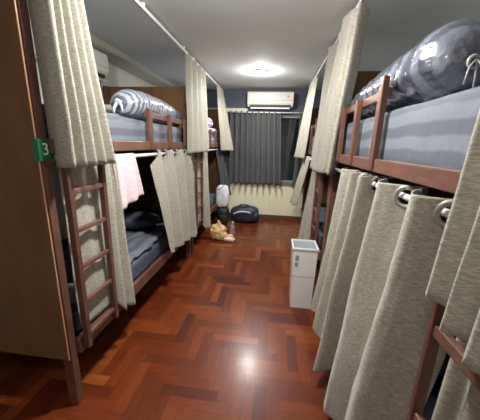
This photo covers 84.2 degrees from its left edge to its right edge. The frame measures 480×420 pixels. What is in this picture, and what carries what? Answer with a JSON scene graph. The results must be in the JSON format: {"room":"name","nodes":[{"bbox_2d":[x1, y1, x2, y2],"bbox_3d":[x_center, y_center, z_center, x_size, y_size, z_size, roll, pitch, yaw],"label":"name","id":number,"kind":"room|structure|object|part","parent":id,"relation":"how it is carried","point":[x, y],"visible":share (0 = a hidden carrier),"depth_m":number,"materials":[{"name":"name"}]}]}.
{"room":"dormitory","nodes":[
{"label":"dormitory","id":0,"kind":"room"},
{"bbox_2d":[35,59,156,239],"bbox_3d":[-1.865,-0.256,2.025,0.100,2.520,6.750,3,14,7],"label":"wall","id":1,"kind":"structure","parent":0,"point":[117,77],"depth_m":3.15,"materials":[{"name":"white paint"}]},
{"bbox_2d":[30,19,108,81],"bbox_3d":[-1.581,-1.443,2.502,0.218,0.292,0.850,3,14,7],"label":"air conditioner","id":2,"kind":"object","parent":1,"relation":"attached to","point":[101,59],"visible":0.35,"depth_m":2.77,"materials":[{"name":"white plastic"}]},
{"bbox_2d":[27,2,177,86],"bbox_3d":[-1.648,-1.439,1.707,0.270,0.060,6.750,3,14,7],"label":"trim","id":3,"kind":"structure","parent":1,"relation":"attached to","point":[116,58],"depth_m":3.31,"materials":[{"name":"white paint"}]},
{"bbox_2d":[0,216,332,419],"bbox_3d":[-0.063,1.023,2.101,3.600,0.100,6.750,3,14,7],"label":"floor","id":4,"kind":"structure","parent":0,"point":[215,333],"depth_m":1.89,"materials":[{"name":"brown wood"}]},
{"bbox_2d":[0,0,190,404],"bbox_3d":[-1.218,-0.172,2.300,1.068,2.060,2.105,3,14,7],"label":"bunk bed","id":5,"kind":"object","parent":4,"relation":"on","point":[36,319],"visible":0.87,"depth_m":1.31,"materials":[{"name":"brown wood"}]},
{"bbox_3d":[-1.380,-0.079,1.264,1.000,1.750,0.012,3,14,7],"label":"panel","id":6,"kind":"part","parent":5,"relation":"part of","materials":[{"name":"brown wood"}]},
{"bbox_3d":[-0.904,0.092,1.272,0.055,2.060,0.044,3,14,7],"label":"post","id":7,"kind":"part","parent":5,"relation":"part of","materials":[{"name":"brown wood"}]},
{"bbox_2d":[58,154,135,326],"bbox_3d":[-0.823,0.206,1.610,0.097,1.061,0.466,4,14,10],"label":"curtain","id":8,"kind":"object","parent":5,"relation":"hanging from","point":[88,203],"visible":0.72,"depth_m":1.59,"materials":[{"name":"beige fabric"}]},
{"bbox_3d":[-1.591,-0.441,3.341,0.055,2.060,0.044,3,14,7],"label":"post","id":9,"kind":"part","parent":5,"relation":"part of","materials":[{"name":"brown wood"}]},
{"bbox_2d":[42,104,182,141],"bbox_3d":[-1.218,-0.648,2.187,0.930,0.202,1.890,3,14,7],"label":"mattress","id":10,"kind":"object","parent":5,"relation":"on","point":[121,128],"visible":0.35,"depth_m":1.96,"materials":[{"name":"grey fabric"}]},
{"bbox_2d":[106,112,131,118],"bbox_3d":[-1.356,-0.942,2.751,0.407,0.109,0.524,3,14,7],"label":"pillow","id":11,"kind":"object","parent":10,"relation":"on","point":[106,112],"visible":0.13,"depth_m":2.58,"materials":[{"name":"white fabric"}]},
{"bbox_2d":[104,104,116,113],"bbox_3d":[-1.352,-1.027,2.729,0.380,0.069,0.463,3,14,7],"label":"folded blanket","id":12,"kind":"object","parent":11,"relation":"on","point":[108,108],"visible":0.19,"depth_m":2.52,"materials":[{"name":"beige fabric"}]},
{"bbox_2d":[110,89,180,124],"bbox_3d":[-0.847,-0.949,2.497,0.293,0.237,1.015,3,14,7],"label":"roll","id":13,"kind":"object","parent":10,"relation":"on","point":[129,103],"visible":0.8,"depth_m":2.15,"materials":[{"name":"white fabric"}]},
{"bbox_2d":[61,219,169,332],"bbox_3d":[-1.247,0.389,2.444,0.930,0.169,1.890,3,14,7],"label":"mattress","id":14,"kind":"object","parent":5,"relation":"on","point":[139,264],"visible":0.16,"depth_m":2.27,"materials":[{"name":"fabric"}]},
{"bbox_2d":[68,283,75,303],"bbox_3d":[-0.987,0.485,1.536,0.081,0.110,0.121,3,14,7],"label":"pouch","id":15,"kind":"object","parent":14,"relation":"on","point":[72,296],"visible":0.39,"depth_m":1.52,"materials":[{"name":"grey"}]},
{"bbox_2d":[123,210,158,228],"bbox_3d":[-1.196,0.098,2.943,0.594,0.154,0.439,3,14,7],"label":"pillow","id":16,"kind":"object","parent":14,"relation":"on","point":[134,219],"visible":0.65,"depth_m":2.79,"materials":[{"name":"blue fabric"}]},
{"bbox_2d":[126,231,163,262],"bbox_3d":[-0.998,0.332,2.257,0.438,0.070,0.922,3,14,7],"label":"sheet","id":17,"kind":"object","parent":14,"relation":"on","point":[138,242],"visible":0.42,"depth_m":2.36,"materials":[{"name":"grey fabric"}]},
{"bbox_3d":[-0.730,-0.522,2.153,0.030,0.065,1.988,3,14,7],"label":"rail","id":18,"kind":"part","parent":5,"relation":"part of","materials":[{"name":"brown wood"}]},
{"bbox_2d":[112,153,143,209],"bbox_3d":[-0.774,-0.207,1.831,0.080,0.358,0.331,3,14,7],"label":"towel","id":19,"kind":"object","parent":5,"relation":"hanging from","point":[131,187],"visible":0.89,"depth_m":1.81,"materials":[{"name":"pink fabric"}]},
{"bbox_3d":[-0.759,0.509,2.409,0.030,0.090,1.988,3,14,7],"label":"rail","id":20,"kind":"part","parent":5,"relation":"part of","materials":[{"name":"brown wood"}]},
{"bbox_3d":[-1.115,-0.571,3.275,1.000,1.750,0.012,3,14,7],"label":"panel","id":21,"kind":"part","parent":5,"relation":"part of","materials":[{"name":"brown wood"}]},
{"bbox_3d":[-0.715,-0.646,2.116,0.030,0.305,0.054,3,14,7],"label":"guard post","id":22,"kind":"part","parent":5,"relation":"part of","materials":[{"name":"brown wood"}]},
{"bbox_3d":[-0.737,-0.452,2.171,0.026,0.025,1.908,3,14,7],"label":"curtain rod","id":23,"kind":"part","parent":5,"relation":"part of","materials":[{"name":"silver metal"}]},
{"bbox_3d":[-0.663,-0.740,2.511,0.030,0.300,0.054,3,14,7],"label":"guard post","id":24,"kind":"part","parent":5,"relation":"part of","materials":[{"name":"brown wood"}]},
{"bbox_2d":[150,148,197,252],"bbox_3d":[-0.647,-0.100,2.752,0.196,1.056,1.027,3,14,6],"label":"curtain","id":25,"kind":"object","parent":5,"relation":"hanging from","point":[173,176],"visible":0.94,"depth_m":2.64,"materials":[{"name":"beige fabric"}]},
{"bbox_3d":[-0.608,-0.844,2.935,0.030,0.300,0.054,3,14,7],"label":"guard post","id":26,"kind":"part","parent":5,"relation":"part of","materials":[{"name":"brown wood"}]},
{"bbox_3d":[-0.646,-0.387,3.230,0.055,2.060,0.044,3,14,7],"label":"post","id":27,"kind":"part","parent":5,"relation":"part of","materials":[{"name":"brown wood"}]},
{"bbox_2d":[191,109,220,253],"bbox_3d":[-0.959,-0.654,4.268,1.068,2.060,1.911,3,14,7],"label":"bunk bed","id":28,"kind":"object","parent":4,"relation":"on","point":[213,171],"visible":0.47,"depth_m":4.74,"materials":[{"name":"brown wood"}]},
{"bbox_3d":[-0.633,-0.411,3.329,0.055,2.060,0.044,3,14,7],"label":"post","id":29,"kind":"part","parent":28,"relation":"part of","materials":[{"name":"brown wood"}]},
{"bbox_2d":[192,152,210,228],"bbox_3d":[-0.536,-0.249,3.755,0.112,1.195,0.624,4,14,10],"label":"curtain","id":30,"kind":"object","parent":28,"relation":"hanging from","point":[206,201],"visible":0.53,"depth_m":3.82,"materials":[{"name":"beige fabric"}]},
{"bbox_3d":[-0.500,0.028,4.375,0.030,0.090,1.798,3,14,7],"label":"rail","id":31,"kind":"part","parent":28,"relation":"part of","materials":[{"name":"brown wood"}]},
{"bbox_3d":[-0.456,-1.110,4.096,0.030,0.265,0.054,3,14,7],"label":"guard post","id":32,"kind":"part","parent":28,"relation":"part of","materials":[{"name":"brown wood"}]},
{"bbox_2d":[209,192,215,206],"bbox_3d":[-0.988,-0.092,4.410,0.930,0.169,1.690,3,14,7],"label":"mattress","id":33,"kind":"object","parent":28,"relation":"on","point":[212,196],"visible":0.05,"depth_m":4.77,"materials":[{"name":"fabric"}]},
{"bbox_3d":[-0.868,-1.030,5.149,1.000,1.750,0.012,3,14,7],"label":"panel","id":34,"kind":"part","parent":28,"relation":"part of","materials":[{"name":"brown wood"}]},
{"bbox_2d":[208,127,217,142],"bbox_3d":[-0.958,-1.170,4.142,0.930,0.287,1.690,3,14,7],"label":"mattress","id":35,"kind":"object","parent":28,"relation":"on","point":[208,127],"visible":0.06,"depth_m":4.47,"materials":[{"name":"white fabric"}]},
{"bbox_2d":[208,118,212,126],"bbox_3d":[-0.699,-1.396,4.155,0.429,0.174,1.235,3,14,7],"label":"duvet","id":36,"kind":"object","parent":35,"relation":"on","point":[210,122],"visible":0.1,"depth_m":4.28,"materials":[{"name":"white fabric"}]},
{"bbox_3d":[-0.411,-1.187,4.434,0.030,0.255,0.054,3,14,7],"label":"guard post","id":37,"kind":"part","parent":28,"relation":"part of","materials":[{"name":"brown wood"}]},
{"bbox_3d":[-0.399,-0.846,5.104,0.055,2.060,0.044,3,14,7],"label":"post","id":38,"kind":"part","parent":28,"relation":"part of","materials":[{"name":"brown wood"}]},
{"bbox_2d":[216,148,230,194],"bbox_3d":[-0.298,-0.691,4.895,0.246,0.874,0.286,3,14,7],"label":"curtain","id":39,"kind":"object","parent":28,"relation":"hanging from","point":[223,174],"visible":0.84,"depth_m":4.84,"materials":[{"name":"grey fabric"}]},
{"bbox_2d":[209,220,232,239],"bbox_3d":[-0.293,0.300,4.112,0.386,0.321,0.222,3,14,7],"label":"snack bag","id":40,"kind":"object","parent":4,"relation":"on","point":[217,231],"visible":0.93,"depth_m":4.05,"materials":[{"name":"yellow plastic"}]},
{"bbox_2d":[217,207,229,224],"bbox_3d":[-0.311,0.102,4.870,0.231,0.338,0.257,3,14,7],"label":"backpack","id":41,"kind":"object","parent":4,"relation":"on","point":[222,212],"visible":0.83,"depth_m":4.77,"materials":[{"name":"black fabric"}]},
{"bbox_2d":[216,185,228,206],"bbox_3d":[-0.313,-0.255,4.771,0.236,0.409,0.162,3,14,7],"label":"tote bag","id":42,"kind":"object","parent":41,"relation":"on","point":[222,191],"visible":1,"depth_m":4.71,"materials":[{"name":"white fabric"}]},
{"bbox_2d":[223,237,234,241],"bbox_3d":[-0.167,0.444,4.077,0.194,0.065,0.118,3,14,7],"label":"wrapper","id":43,"kind":"object","parent":4,"relation":"on","point":[230,239],"visible":0.99,"depth_m":4.03,"materials":[{"name":"pink plastic"}]},
{"bbox_2d":[230,221,234,237],"bbox_3d":[-0.117,0.314,4.171,0.074,0.274,0.074,3,14,7],"label":"water bottle","id":44,"kind":"object","parent":4,"relation":"on","point":[232,227],"visible":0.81,"depth_m":4.14,"materials":[{"name":"white"}]},
{"bbox_2d":[230,204,258,222],"bbox_3d":[0.089,0.055,5.077,0.551,0.352,0.330,3,14,7],"label":"duffel bag","id":45,"kind":"object","parent":4,"relation":"on","point":[246,213],"visible":1,"depth_m":4.96,"materials":[{"name":"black fabric"}]},
{"bbox_2d":[289,239,318,308],"bbox_3d":[0.574,0.593,2.467,0.224,0.592,0.234,3,14,7],"label":"mini fridge","id":46,"kind":"object","parent":4,"relation":"on","point":[304,253],"visible":1,"depth_m":2.38,"materials":[{"name":"white plastic"}]},
{"bbox_2d":[300,107,331,271],"bbox_3d":[1.426,-0.386,3.459,1.084,2.060,2.101,3,14,7],"label":"bunk bed","id":47,"kind":"object","parent":4,"relation":"on","point":[323,192],"visible":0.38,"depth_m":2.95,"materials":[{"name":"brown wood"}]},
{"bbox_2d":[289,155,310,204],"bbox_3d":[0.992,-0.443,4.222,0.213,0.821,0.514,0,14,-8],"label":"curtain","id":48,"kind":"object","parent":47,"relation":"hanging from","point":[295,196],"visible":1,"depth_m":4.21,"materials":[{"name":"beige fabric"}]},
{"bbox_3d":[1.125,-0.650,4.489,0.055,2.060,0.044,3,14,7],"label":"post","id":49,"kind":"part","parent":47,"relation":"part of","materials":[{"name":"brown wood"}]},
{"bbox_3d":[1.059,-1.084,4.120,0.030,0.395,0.054,3,14,7],"label":"guard post","id":50,"kind":"part","parent":47,"relation":"part of","materials":[{"name":"brown wood"}]},
{"bbox_2d":[298,171,319,239],"bbox_3d":[0.852,-0.017,3.276,0.180,1.200,0.581,3,14,7],"label":"curtain","id":51,"kind":"object","parent":47,"relation":"hanging from","point":[305,227],"visible":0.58,"depth_m":3.21,"materials":[{"name":"beige fabric"}]},
{"bbox_3d":[0.943,0.242,3.676,0.030,0.090,1.988,3,14,7],"label":"rail","id":52,"kind":"part","parent":47,"relation":"part of","materials":[{"name":"brown wood"}]},
{"bbox_3d":[1.014,-0.999,3.774,0.030,0.395,0.054,3,14,7],"label":"guard post","id":53,"kind":"part","parent":47,"relation":"part of","materials":[{"name":"brown wood"}]},
{"bbox_2d":[304,203,325,248],"bbox_3d":[1.432,0.177,3.596,0.930,0.169,1.870,3,14,7],"label":"mattress","id":54,"kind":"object","parent":47,"relation":"on","point":[323,205],"visible":0.1,"depth_m":3.31,"materials":[{"name":"grey fabric"}]},
{"bbox_3d":[1.607,-0.780,4.423,0.995,1.750,0.012,3,14,7],"label":"panel","id":55,"kind":"part","parent":47,"relation":"part of","materials":[{"name":"brown wood"}]},
{"bbox_3d":[0.867,-0.171,2.531,0.055,2.060,0.044,3,14,7],"label":"post","id":56,"kind":"part","parent":47,"relation":"part of","materials":[{"name":"brown wood"}]},
{"bbox_2d":[320,71,479,419],"bbox_3d":[1.155,0.117,1.402,1.084,2.060,2.101,3,14,7],"label":"bunk bed","id":57,"kind":"object","parent":4,"relation":"on","point":[441,182],"visible":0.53,"depth_m":1.09,"materials":[{"name":"brown wood"}]},
{"bbox_3d":[0.854,-0.147,2.432,0.055,2.060,0.044,3,14,7],"label":"post","id":58,"kind":"part","parent":57,"relation":"part of","materials":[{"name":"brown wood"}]},
{"bbox_3d":[0.789,-0.582,2.068,0.030,0.395,0.054,3,14,7],"label":"guard post","id":59,"kind":"part","parent":57,"relation":"part of","materials":[{"name":"brown wood"}]},
{"bbox_3d":[0.742,-0.494,1.712,0.030,0.395,0.054,3,14,7],"label":"guard post","id":60,"kind":"part","parent":57,"relation":"part of","materials":[{"name":"brown wood"}]},
{"bbox_3d":[0.693,-0.427,1.330,0.030,0.445,0.054,3,14,7],"label":"guard post","id":61,"kind":"part","parent":57,"relation":"part of","materials":[{"name":"brown wood"}]},
{"bbox_2d":[310,168,452,419],"bbox_3d":[0.608,0.411,1.464,0.300,1.198,1.259,3,14,7],"label":"curtain","id":62,"kind":"object","parent":57,"relation":"hanging from","point":[371,306],"visible":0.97,"depth_m":1.09,"materials":[{"name":"beige fabric"}]},
{"bbox_3d":[1.336,-0.277,2.366,0.995,1.750,0.012,3,14,7],"label":"panel","id":63,"kind":"part","parent":57,"relation":"part of","materials":[{"name":"brown wood"}]},
{"bbox_3d":[0.702,-0.137,1.400,0.026,0.025,1.908,3,14,7],"label":"curtain rod","id":64,"kind":"part","parent":57,"relation":"part of","materials":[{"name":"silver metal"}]},
{"bbox_3d":[0.700,-0.232,1.377,0.030,0.065,1.988,3,14,7],"label":"rail","id":65,"kind":"part","parent":57,"relation":"part of","materials":[{"name":"brown wood"}]},
{"bbox_2d":[342,86,479,169],"bbox_3d":[1.189,-0.339,1.286,0.930,0.277,1.880,3,14,7],"label":"mattress","id":66,"kind":"object","parent":57,"relation":"on","point":[437,132],"visible":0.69,"depth_m":0.96,"materials":[{"name":"grey fabric"}]},
{"bbox_2d":[348,18,479,119],"bbox_3d":[0.946,-0.710,1.522,0.357,0.306,1.253,3,14,7],"label":"roll","id":67,"kind":"object","parent":66,"relation":"on","point":[446,61],"visible":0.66,"depth_m":1.06,"materials":[{"name":"grey fabric"}]},
{"bbox_2d":[423,374,442,419],"bbox_3d":[1.161,0.666,1.536,0.930,0.199,1.880,3,14,7],"label":"mattress","id":68,"kind":"object","parent":57,"relation":"on","point":[429,408],"visible":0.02,"depth_m":0.97,"materials":[{"name":"fabric"}]},
{"bbox_2d":[439,336,455,378],"bbox_3d":[1.012,0.527,1.028,0.622,0.345,0.734,3,14,7],"label":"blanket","id":69,"kind":"object","parent":68,"relation":"on","point":[447,357],"visible":0.02,"depth_m":0.95,"materials":[{"name":"black fabric"}]},
{"bbox_3d":[1.794,-0.093,2.321,0.055,2.060,0.044,3,14,7],"label":"post","id":70,"kind":"part","parent":57,"relation":"part of","materials":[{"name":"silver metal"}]},
{"bbox_2d":[431,337,479,419],"bbox_3d":[0.607,0.458,0.677,0.105,0.883,0.209,3,14,7],"label":"curtain","id":71,"kind":"object","parent":57,"relation":"hanging from","point":[458,398],"visible":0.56,"depth_m":0.73,"materials":[{"name":"beige fabric"}]},
{"bbox_2d":[206,89,321,216],"bbox_3d":[0.406,-0.961,5.119,3.800,2.520,0.120,3,14,7],"label":"wall","id":72,"kind":"structure","parent":0,"point":[269,200],"depth_m":5.16,"materials":[{"name":"beige paint"}]},
{"bbox_2d":[207,108,247,111],"bbox_3d":[-0.611,-1.870,4.950,1.520,0.060,0.035,3,14,7],"label":"trim","id":73,"kind":"structure","parent":72,"relation":"attached to","point":[228,109],"depth_m":4.87,"materials":[{"name":"white paint"}]},
{"bbox_2d":[210,211,300,221],"bbox_3d":[0.366,0.132,5.320,3.600,0.100,0.018,3,14,7],"label":"baseboard","id":74,"kind":"structure","parent":72,"relation":"attached to","point":[261,216],"depth_m":5.27,"materials":[{"name":"brown wood"}]},
{"bbox_2d":[231,111,302,113],"bbox_3d":[0.483,-1.754,4.795,1.340,0.022,0.111,3,14,7],"label":"curtain rod","id":75,"kind":"object","parent":72,"relation":"attached to","point":[231,111],"visible":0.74,"depth_m":4.73,"materials":[{"name":"white metal"}]},
{"bbox_2d":[229,111,280,185],"bbox_3d":[0.297,-1.127,4.929,0.984,1.333,0.109,3,14,7],"label":"window curtain","id":76,"kind":"object","parent":75,"relation":"hanging from","point":[255,157],"visible":0.97,"depth_m":4.94,"materials":[{"name":"grey fabric"}]},
{"bbox_2d":[292,112,306,187],"bbox_3d":[1.112,-1.079,4.845,0.244,1.341,0.080,3,14,7],"label":"window curtain","id":77,"kind":"object","parent":75,"relation":"hanging from","point":[298,161],"visible":0.31,"depth_m":4.92,"materials":[{"name":"grey fabric"}]},
{"bbox_2d":[247,91,293,108],"bbox_3d":[0.537,-1.925,4.694,0.800,0.287,0.210,3,14,7],"label":"air conditioner","id":78,"kind":"object","parent":72,"relation":"attached to","point":[255,100],"visible":1,"depth_m":4.61,"materials":[{"name":"white plastic"}]},
{"bbox_2d":[250,105,289,106],"bbox_3d":[0.527,-1.829,4.658,0.704,0.026,0.032,3,14,7],"label":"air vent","id":79,"kind":"object","parent":78,"relation":"attached to","point":[250,105],"depth_m":4.65,"materials":[{"name":"grey plastic"}]},
{"bbox_2d":[271,115,299,184],"bbox_3d":[0.535,-1.130,5.024,1.540,1.280,0.110,3,14,7],"label":"window","id":80,"kind":"structure","parent":72,"relation":"in","point":[289,123],"depth_m":4.98,"materials":[{"name":"black glass"}]},
{"bbox_3d":[0.515,-0.531,5.142,1.540,0.060,0.050,3,14,7],"label":"sill","id":81,"kind":"part","parent":80,"relation":"part of","materials":[{"name":"grey stone"}]},
{"bbox_3d":[0.539,-1.151,5.048,1.380,1.150,0.006,3,14,7],"label":"pane","id":82,"kind":"part","parent":80,"relation":"part of","materials":[{"name":"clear glass"}]},
{"bbox_3d":[0.539,-1.151,5.050,1.480,1.250,0.050,3,14,7],"label":"frame","id":83,"kind":"part","parent":80,"relation":"part of","materials":[{"name":"grey plastic"}]},
{"bbox_2d":[83,0,479,88],"bbox_3d":[0.005,-1.422,1.494,3.800,0.100,6.950,3,14,7],"label":"ceiling","id":84,"kind":"structure","parent":0,"point":[291,40],"depth_m":2.37,"materials":[{"name":"paint"}]},
{"bbox_2d":[132,0,188,53],"bbox_3d":[-0.698,-1.470,1.922,0.020,0.053,2.060,3,14,7],"label":"rail","id":85,"kind":"object","parent":84,"relation":"attached to","point":[138,3],"visible":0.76,"depth_m":2.15,"materials":[{"name":"white metal"}]},
{"bbox_2d":[27,0,115,167],"bbox_3d":[-0.738,-0.732,1.225,0.150,1.047,0.335,9,16,27],"label":"curtain","id":86,"kind":"object","parent":85,"relation":"hanging from","point":[76,117],"visible":1,"depth_m":1.18,"materials":[{"name":"beige fabric"}]},
{"bbox_2d":[192,57,219,85],"bbox_3d":[-0.447,-1.936,3.830,0.020,0.053,1.780,3,14,7],"label":"rail","id":87,"kind":"object","parent":84,"relation":"attached to","point":[193,58],"visible":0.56,"depth_m":3.83,"materials":[{"name":"white metal"}]},
{"bbox_2d":[185,53,208,152],"bbox_3d":[-0.514,-1.224,3.215,0.122,1.037,0.880,3,14,7],"label":"curtain","id":88,"kind":"object","parent":87,"relation":"hanging from","point":[196,93],"visible":1,"depth_m":3.11,"materials":[{"name":"beige fabric"}]},
{"bbox_2d":[217,86,232,150],"bbox_3d":[-0.249,-1.559,4.603,0.258,1.043,0.300,3,14,7],"label":"curtain","id":89,"kind":"object","parent":87,"relation":"hanging from","point":[225,135],"visible":1,"depth_m":4.59,"materials":[{"name":"beige fabric"}]},
{"bbox_2d":[254,69,267,73],"bbox_3d":[0.281,-1.883,3.612,0.194,0.024,0.194,3,14,7],"label":"recessed light","id":90,"kind":"object","parent":84,"relation":"in","point":[257,71],"visible":0.98,"depth_m":3.59,"materials":[{"name":"white plastic"}]},
{"bbox_2d":[312,33,339,80],"bbox_3d":[0.990,-1.738,3.196,0.020,0.053,2.070,3,14,7],"label":"rail","id":91,"kind":"object","parent":84,"relation":"attached to","point":[337,40],"visible":0.45,"depth_m":3.12,"materials":[{"name":"white metal"}]},
{"bbox_2d":[294,77,317,158],"bbox_3d":[1.013,-1.350,4.046,0.157,1.112,0.590,0,14,-7],"label":"curtain","id":92,"kind":"object","parent":91,"relation":"hanging from","point":[301,146],"visible":1,"depth_m":3.98,"materials":[{"name":"beige fabric"}]},
{"bbox_3d":[0.709,-1.216,1.062,0.020,0.053,2.200,3,14,7],"label":"rail","id":93,"kind":"object","parent":84,"relation":"attached to","visible":0},
{"bbox_2d":[310,2,370,175],"bbox_3d":[0.799,-0.906,2.330,0.191,1.158,0.962,3,14,4],"label":"curtain","id":94,"kind":"object","parent":93,"relation":"hanging from","point":[343,58],"visible":0.98,"depth_m":2.07,"materials":[{"name":"beige fabric"}]},
{"bbox_2d":[425,109,479,374],"bbox_3d":[0.518,-0.346,0.383,0.167,1.321,0.370,3,14,7],"label":"curtain","id":95,"kind":"object","parent":93,"relation":"hanging from","point":[454,281],"visible":1,"depth_m":0.55,"materials":[{"name":"beige fabric"}]},
{"bbox_2d":[445,193,454,222],"bbox_3d":[1.804,-0.046,1.593,0.100,2.520,6.750,3,14,7],"label":"wall","id":96,"kind":"structure","parent":0,"point":[452,194],"depth_m":2.31,"materials":[{"name":"white paint"}]}
]}

